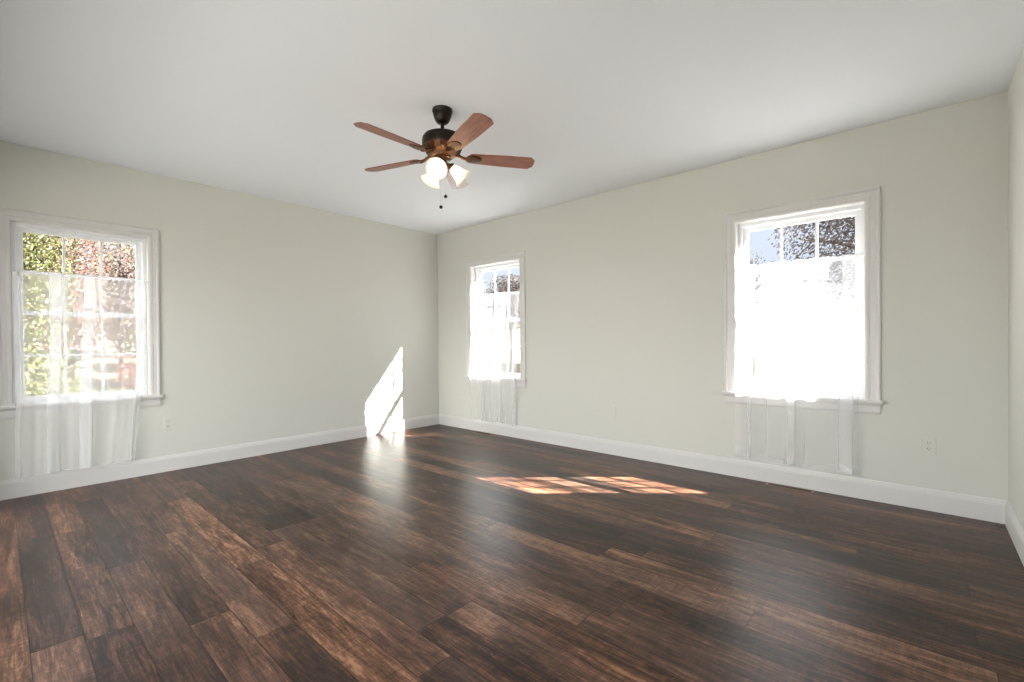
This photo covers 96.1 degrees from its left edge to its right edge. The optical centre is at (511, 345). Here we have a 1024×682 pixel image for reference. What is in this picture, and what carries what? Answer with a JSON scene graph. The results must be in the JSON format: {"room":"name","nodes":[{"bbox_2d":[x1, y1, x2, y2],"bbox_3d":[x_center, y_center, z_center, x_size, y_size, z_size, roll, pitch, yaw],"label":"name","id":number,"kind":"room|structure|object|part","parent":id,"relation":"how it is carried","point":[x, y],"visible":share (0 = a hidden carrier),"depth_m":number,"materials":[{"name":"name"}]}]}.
{"room":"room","nodes":[
{"label":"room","id":0,"kind":"room"},
{"bbox_2d":[0,140,438,480],"bbox_3d":[-2.634,-0.208,5.043,0.170,2.740,4.840,0,0,42],"label":"wall","id":1,"kind":"structure","parent":0,"point":[279,319],"depth_m":4.77,"materials":[{"name":"grey paint"}]},
{"bbox_2d":[0,207,163,419],"bbox_3d":[-3.639,-0.244,3.915,0.255,1.613,1.032,0,0,42],"label":"window","id":2,"kind":"structure","parent":1,"relation":"in","point":[14,403],"depth_m":3.84,"materials":[{"name":"grey paint"}]},
{"bbox_3d":[-3.682,-0.598,3.950,0.025,0.708,0.804,0,0,42],"label":"sash","id":3,"kind":"part","parent":2,"relation":"part of","materials":[{"name":"white plastic"}]},
{"bbox_2d":[11,271,147,282],"bbox_3d":[-3.598,-0.570,3.874,0.019,0.019,0.839,0,0,42],"label":"curtain rod","id":4,"kind":"object","parent":2,"relation":"attached to","point":[12,272],"visible":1,"depth_m":3.84,"materials":[{"name":"white plastic"}]},
{"bbox_3d":[-3.653,0.085,3.932,0.026,0.730,0.804,0,0,42],"label":"sash","id":5,"kind":"part","parent":2,"relation":"part of","materials":[{"name":"white plastic"}]},
{"bbox_2d":[162,417,171,429],"bbox_3d":[-3.201,0.727,4.272,0.011,0.118,0.072,0,0,42],"label":"wall outlet","id":6,"kind":"object","parent":1,"relation":"attached to","point":[167,421],"visible":1,"depth_m":4.27,"materials":[{"name":"grey plastic"}]},
{"bbox_2d":[0,414,438,500],"bbox_3d":[-2.556,1.087,4.989,0.016,0.148,4.500,0,0,42],"label":"baseboard","id":7,"kind":"structure","parent":1,"relation":"attached to","point":[56,481],"depth_m":4.37,"materials":[{"name":"grey paint"}]},
{"bbox_2d":[0,424,1023,681],"bbox_3d":[-0.458,1.218,3.116,5.981,0.120,4.840,0,0,42],"label":"floor","id":8,"kind":"structure","parent":0,"point":[438,552],"depth_m":2.30,"materials":[{"name":"brown wood"}]},
{"bbox_2d":[472,431,493,435],"bbox_3d":[-0.369,1.137,5.933,0.300,0.006,0.105,0,0,42],"label":"floor vent","id":9,"kind":"object","parent":8,"relation":"in","point":[477,432],"visible":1,"depth_m":5.91,"materials":[{"name":"brown metal"}]},
{"bbox_2d":[764,482,814,493],"bbox_3d":[2.202,1.133,3.654,0.335,0.006,0.092,0,0,42],"label":"floor vent","id":10,"kind":"object","parent":8,"relation":"in","point":[767,483],"visible":1,"depth_m":3.65,"materials":[{"name":"brown metal"}]},
{"bbox_2d":[0,0,1023,234],"bbox_3d":[-0.478,-1.657,3.098,5.981,0.150,4.840,0,0,42],"label":"ceiling","id":11,"kind":"structure","parent":0,"point":[262,98],"depth_m":2.77,"materials":[{"name":"white paint"}]},
{"bbox_2d":[354,105,534,208],"bbox_3d":[-0.499,-1.250,3.055,1.224,0.663,1.170,0,0,42],"label":"ceiling fan","id":12,"kind":"object","parent":11,"relation":"hanging from","point":[441,145],"visible":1,"depth_m":3.02,"materials":[{"name":"brown wood"}]},
{"bbox_3d":[-0.734,-1.266,2.789,0.132,0.006,0.460,16,11,40],"label":"blade","id":13,"kind":"part","parent":12,"relation":"part of","materials":[{"name":"brown wood"}]},
{"bbox_3d":[-0.839,-1.268,3.253,0.460,0.006,0.132,0,12,23],"label":"blade","id":14,"kind":"part","parent":12,"relation":"part of","materials":[{"name":"brown wood"}]},
{"bbox_3d":[-0.538,-1.171,3.163,0.146,0.146,0.115,-1,-39,-46],"label":"lamp shade","id":15,"kind":"part","parent":12,"relation":"part of","materials":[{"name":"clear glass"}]},
{"bbox_3d":[-0.479,-1.170,2.994,0.146,0.146,0.115,0,40,8],"label":"lamp shade","id":16,"kind":"part","parent":12,"relation":"part of","materials":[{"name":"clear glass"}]},
{"bbox_3d":[-0.479,-1.174,2.999,0.050,0.050,0.080,0,40,8],"label":"bulb","id":17,"kind":"part","parent":12,"relation":"part of","materials":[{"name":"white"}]},
{"bbox_3d":[-0.429,-1.273,3.496,0.132,0.006,0.460,-12,-1,5],"label":"blade","id":18,"kind":"part","parent":12,"relation":"part of","materials":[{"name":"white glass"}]},
{"bbox_3d":[-0.371,-1.172,3.125,0.115,0.146,0.146,41,-12,-14],"label":"lamp shade","id":19,"kind":"part","parent":12,"relation":"part of","materials":[{"name":"white glass"}]},
{"bbox_3d":[-0.260,-1.269,2.745,0.132,0.006,0.460,13,-7,-30],"label":"blade","id":20,"kind":"part","parent":12,"relation":"part of","materials":[{"name":"brown wood"}]},
{"bbox_3d":[-0.072,-1.273,3.182,0.460,0.006,0.132,-1,-12,-13],"label":"blade","id":21,"kind":"part","parent":12,"relation":"part of","materials":[{"name":"brown wood"}]},
{"bbox_2d":[437,90,1007,500],"bbox_3d":[1.088,-0.234,4.848,5.641,2.740,0.170,0,0,42],"label":"wall","id":22,"kind":"structure","parent":0,"point":[625,286],"depth_m":3.82,"materials":[{"name":"grey paint"}]},
{"bbox_2d":[464,251,526,387],"bbox_3d":[-0.169,-0.313,5.967,1.085,1.655,0.255,0,0,42],"label":"window","id":23,"kind":"structure","parent":22,"relation":"in","point":[474,269],"depth_m":6.08,"materials":[{"name":"grey paint"}]},
{"bbox_2d":[472,291,519,296],"bbox_3d":[-0.211,-0.656,5.922,0.864,0.019,0.019,0,0,42],"label":"curtain rod","id":24,"kind":"object","parent":23,"relation":"attached to","point":[517,291],"visible":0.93,"depth_m":5.91,"materials":[{"name":"white plastic"}]},
{"bbox_3d":[-0.136,-0.317,6.005,0.865,1.465,0.115,0,0,42],"label":"frame","id":25,"kind":"part","parent":23,"relation":"part of","materials":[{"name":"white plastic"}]},
{"bbox_3d":[-0.152,0.030,5.986,0.829,0.744,0.026,0,0,42],"label":"sash","id":26,"kind":"part","parent":23,"relation":"part of","materials":[{"name":"white plastic"}]},
{"bbox_3d":[-0.135,-0.668,6.006,0.829,0.722,0.025,0,0,42],"label":"sash","id":27,"kind":"part","parent":23,"relation":"part of","materials":[{"name":"white plastic"}]},
{"bbox_2d":[439,414,1006,523],"bbox_3d":[1.035,1.063,4.787,5.641,0.148,0.016,0,0,42],"label":"baseboard","id":28,"kind":"structure","parent":22,"relation":"attached to","point":[957,504],"depth_m":3.77,"materials":[{"name":"grey paint"}]},
{"bbox_2d":[722,186,883,414],"bbox_3d":[2.321,-0.322,3.742,1.105,1.651,0.255,0,0,42],"label":"window","id":29,"kind":"structure","parent":22,"relation":"in","point":[864,204],"depth_m":3.67,"materials":[{"name":"grey paint"}]},
{"bbox_2d":[736,253,864,268],"bbox_3d":[2.280,-0.670,3.696,0.884,0.019,0.019,0,0,42],"label":"curtain rod","id":30,"kind":"object","parent":29,"relation":"attached to","point":[863,254],"visible":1,"depth_m":3.65,"materials":[{"name":"white plastic"}]},
{"bbox_3d":[2.355,-0.326,3.779,0.885,1.461,0.115,0,0,42],"label":"frame","id":31,"kind":"part","parent":29,"relation":"part of","materials":[{"name":"white plastic"}]},
{"bbox_3d":[2.356,-0.676,3.781,0.849,0.720,0.025,0,0,42],"label":"sash","id":32,"kind":"part","parent":29,"relation":"part of","materials":[{"name":"white plastic"}]},
{"bbox_3d":[2.339,0.020,3.761,0.849,0.742,0.026,0,0,42],"label":"sash","id":33,"kind":"part","parent":29,"relation":"part of","materials":[{"name":"white plastic"}]},
{"bbox_2d":[922,437,935,454],"bbox_3d":[2.860,0.691,3.155,0.072,0.118,0.011,0,0,42],"label":"wall outlet","id":34,"kind":"object","parent":22,"relation":"attached to","point":[928,443],"visible":1,"depth_m":3.15,"materials":[{"name":"white plastic"}]},
{"bbox_2d":[1008,45,1023,529],"bbox_3d":[1.699,-0.215,1.171,0.170,2.740,4.840,0,0,42],"label":"wall","id":35,"kind":"structure","parent":0,"point":[1016,88],"depth_m":2.65,"materials":[{"name":"grey paint"}]},
{"bbox_2d":[1005,501,1023,565],"bbox_3d":[1.639,1.081,1.241,0.016,0.148,4.500,0,0,42],"label":"baseboard","id":36,"kind":"structure","parent":35,"relation":"attached to","point":[1016,532],"depth_m":2.61,"materials":[{"name":"grey paint"}]},
{"label":"outside","id":37,"kind":"structure","parent":0,"visible":0},
{"bbox_2d":[25,320,854,394],"bbox_3d":[5.584,-1.261,14.115,120.000,5.884,120.000,0,0,42],"label":"lawn","id":38,"kind":"structure","parent":37,"point":[836,367],"depth_m":28.66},
{"bbox_2d":[24,232,79,387],"bbox_3d":[-14.691,-1.507,13.195,3.695,6.597,3.514,0,0,42],"label":"tree","id":39,"kind":"object","parent":38,"relation":"on","point":[58,329],"visible":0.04,"depth_m":13.88,"materials":[{"name":"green plant"}]},
{"bbox_2d":[25,340,86,396],"bbox_3d":[-8.661,0.858,8.525,1.430,1.953,1.378,0,0,42],"label":"shrub","id":40,"kind":"object","parent":38,"relation":"on","point":[56,379],"visible":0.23,"depth_m":8.55,"materials":[{"name":"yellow plant"}]},
{"bbox_2d":[23,232,95,396],"bbox_3d":[-7.268,-0.790,6.444,2.900,5.252,1.750,0,0,37],"label":"autumn tree","id":41,"kind":"object","parent":38,"relation":"on","point":[28,238],"visible":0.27,"depth_m":6.50,"materials":[{"name":"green plant"}]},
{"bbox_2d":[23,235,117,393],"bbox_3d":[-9.886,-1.292,10.232,2.662,6.256,1.773,0,0,42],"label":"autumn tree","id":42,"kind":"object","parent":38,"relation":"on","point":[75,320],"visible":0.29,"depth_m":10.21,"materials":[{"name":"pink plant"}]},
{"bbox_2d":[25,238,126,377],"bbox_3d":[-16.738,-2.491,17.647,3.490,7.652,3.636,0,0,42],"label":"tree","id":43,"kind":"object","parent":38,"relation":"on","point":[76,351],"visible":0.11,"depth_m":17.23,"materials":[{"name":"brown plant"}]},
{"bbox_2d":[75,240,136,389],"bbox_3d":[-11.056,-1.201,12.983,2.480,6.055,1.910,0,0,42],"label":"autumn tree","id":44,"kind":"object","parent":38,"relation":"on","point":[123,303],"visible":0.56,"depth_m":12.81,"materials":[{"name":"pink plant"}]},
{"bbox_2d":[78,362,136,392],"bbox_3d":[-6.657,1.053,7.814,1.349,1.562,1.037,0,0,42],"label":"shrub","id":45,"kind":"object","parent":38,"relation":"on","point":[107,387],"visible":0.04,"depth_m":7.63,"materials":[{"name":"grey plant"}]},
{"bbox_2d":[88,243,136,373],"bbox_3d":[-12.976,-1.827,16.442,3.514,7.020,3.830,0,0,42],"label":"tree","id":46,"kind":"object","parent":38,"relation":"on","point":[131,332],"visible":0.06,"depth_m":15.65,"materials":[{"name":"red plant"}]},
{"bbox_2d":[97,245,134,349],"bbox_3d":[-19.067,-3.283,23.232,3.558,8.105,4.271,0,0,42],"label":"tree","id":47,"kind":"object","parent":38,"relation":"on","point":[107,245],"visible":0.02,"depth_m":22.91,"materials":[{"name":"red plant"}]},
{"bbox_2d":[109,355,136,390],"bbox_3d":[-7.405,0.744,9.483,1.225,2.155,1.269,0,0,42],"label":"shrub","id":48,"kind":"object","parent":38,"relation":"on","point":[132,381],"visible":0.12,"depth_m":9.18,"materials":[{"name":"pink plant"}]},
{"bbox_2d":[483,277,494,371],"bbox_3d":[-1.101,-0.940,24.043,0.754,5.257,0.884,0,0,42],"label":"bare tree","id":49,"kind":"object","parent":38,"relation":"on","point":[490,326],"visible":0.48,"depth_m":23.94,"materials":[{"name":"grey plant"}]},
{"bbox_2d":[483,272,519,372],"bbox_3d":[-0.246,-0.947,22.396,2.633,5.282,2.297,0,0,42],"label":"bare tree","id":50,"kind":"object","parent":38,"relation":"on","point":[514,286],"visible":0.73,"depth_m":22.03,"materials":[{"name":"grey plant"}]},
{"bbox_2d":[749,250,779,384],"bbox_3d":[9.106,-1.034,17.561,1.948,5.382,1.413,0,0,42],"label":"bare tree","id":51,"kind":"object","parent":38,"relation":"on","point":[753,281],"visible":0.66,"depth_m":17.47,"materials":[{"name":"grey plant"}]},
{"bbox_2d":[761,216,854,302],"bbox_3d":[10.349,-2.403,12.893,6.839,8.157,4.125,0,0,37],"label":"bare tree","id":52,"kind":"object","parent":38,"relation":"on","point":[851,221],"visible":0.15,"depth_m":13.73,"materials":[{"name":"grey plant"}]}
]}

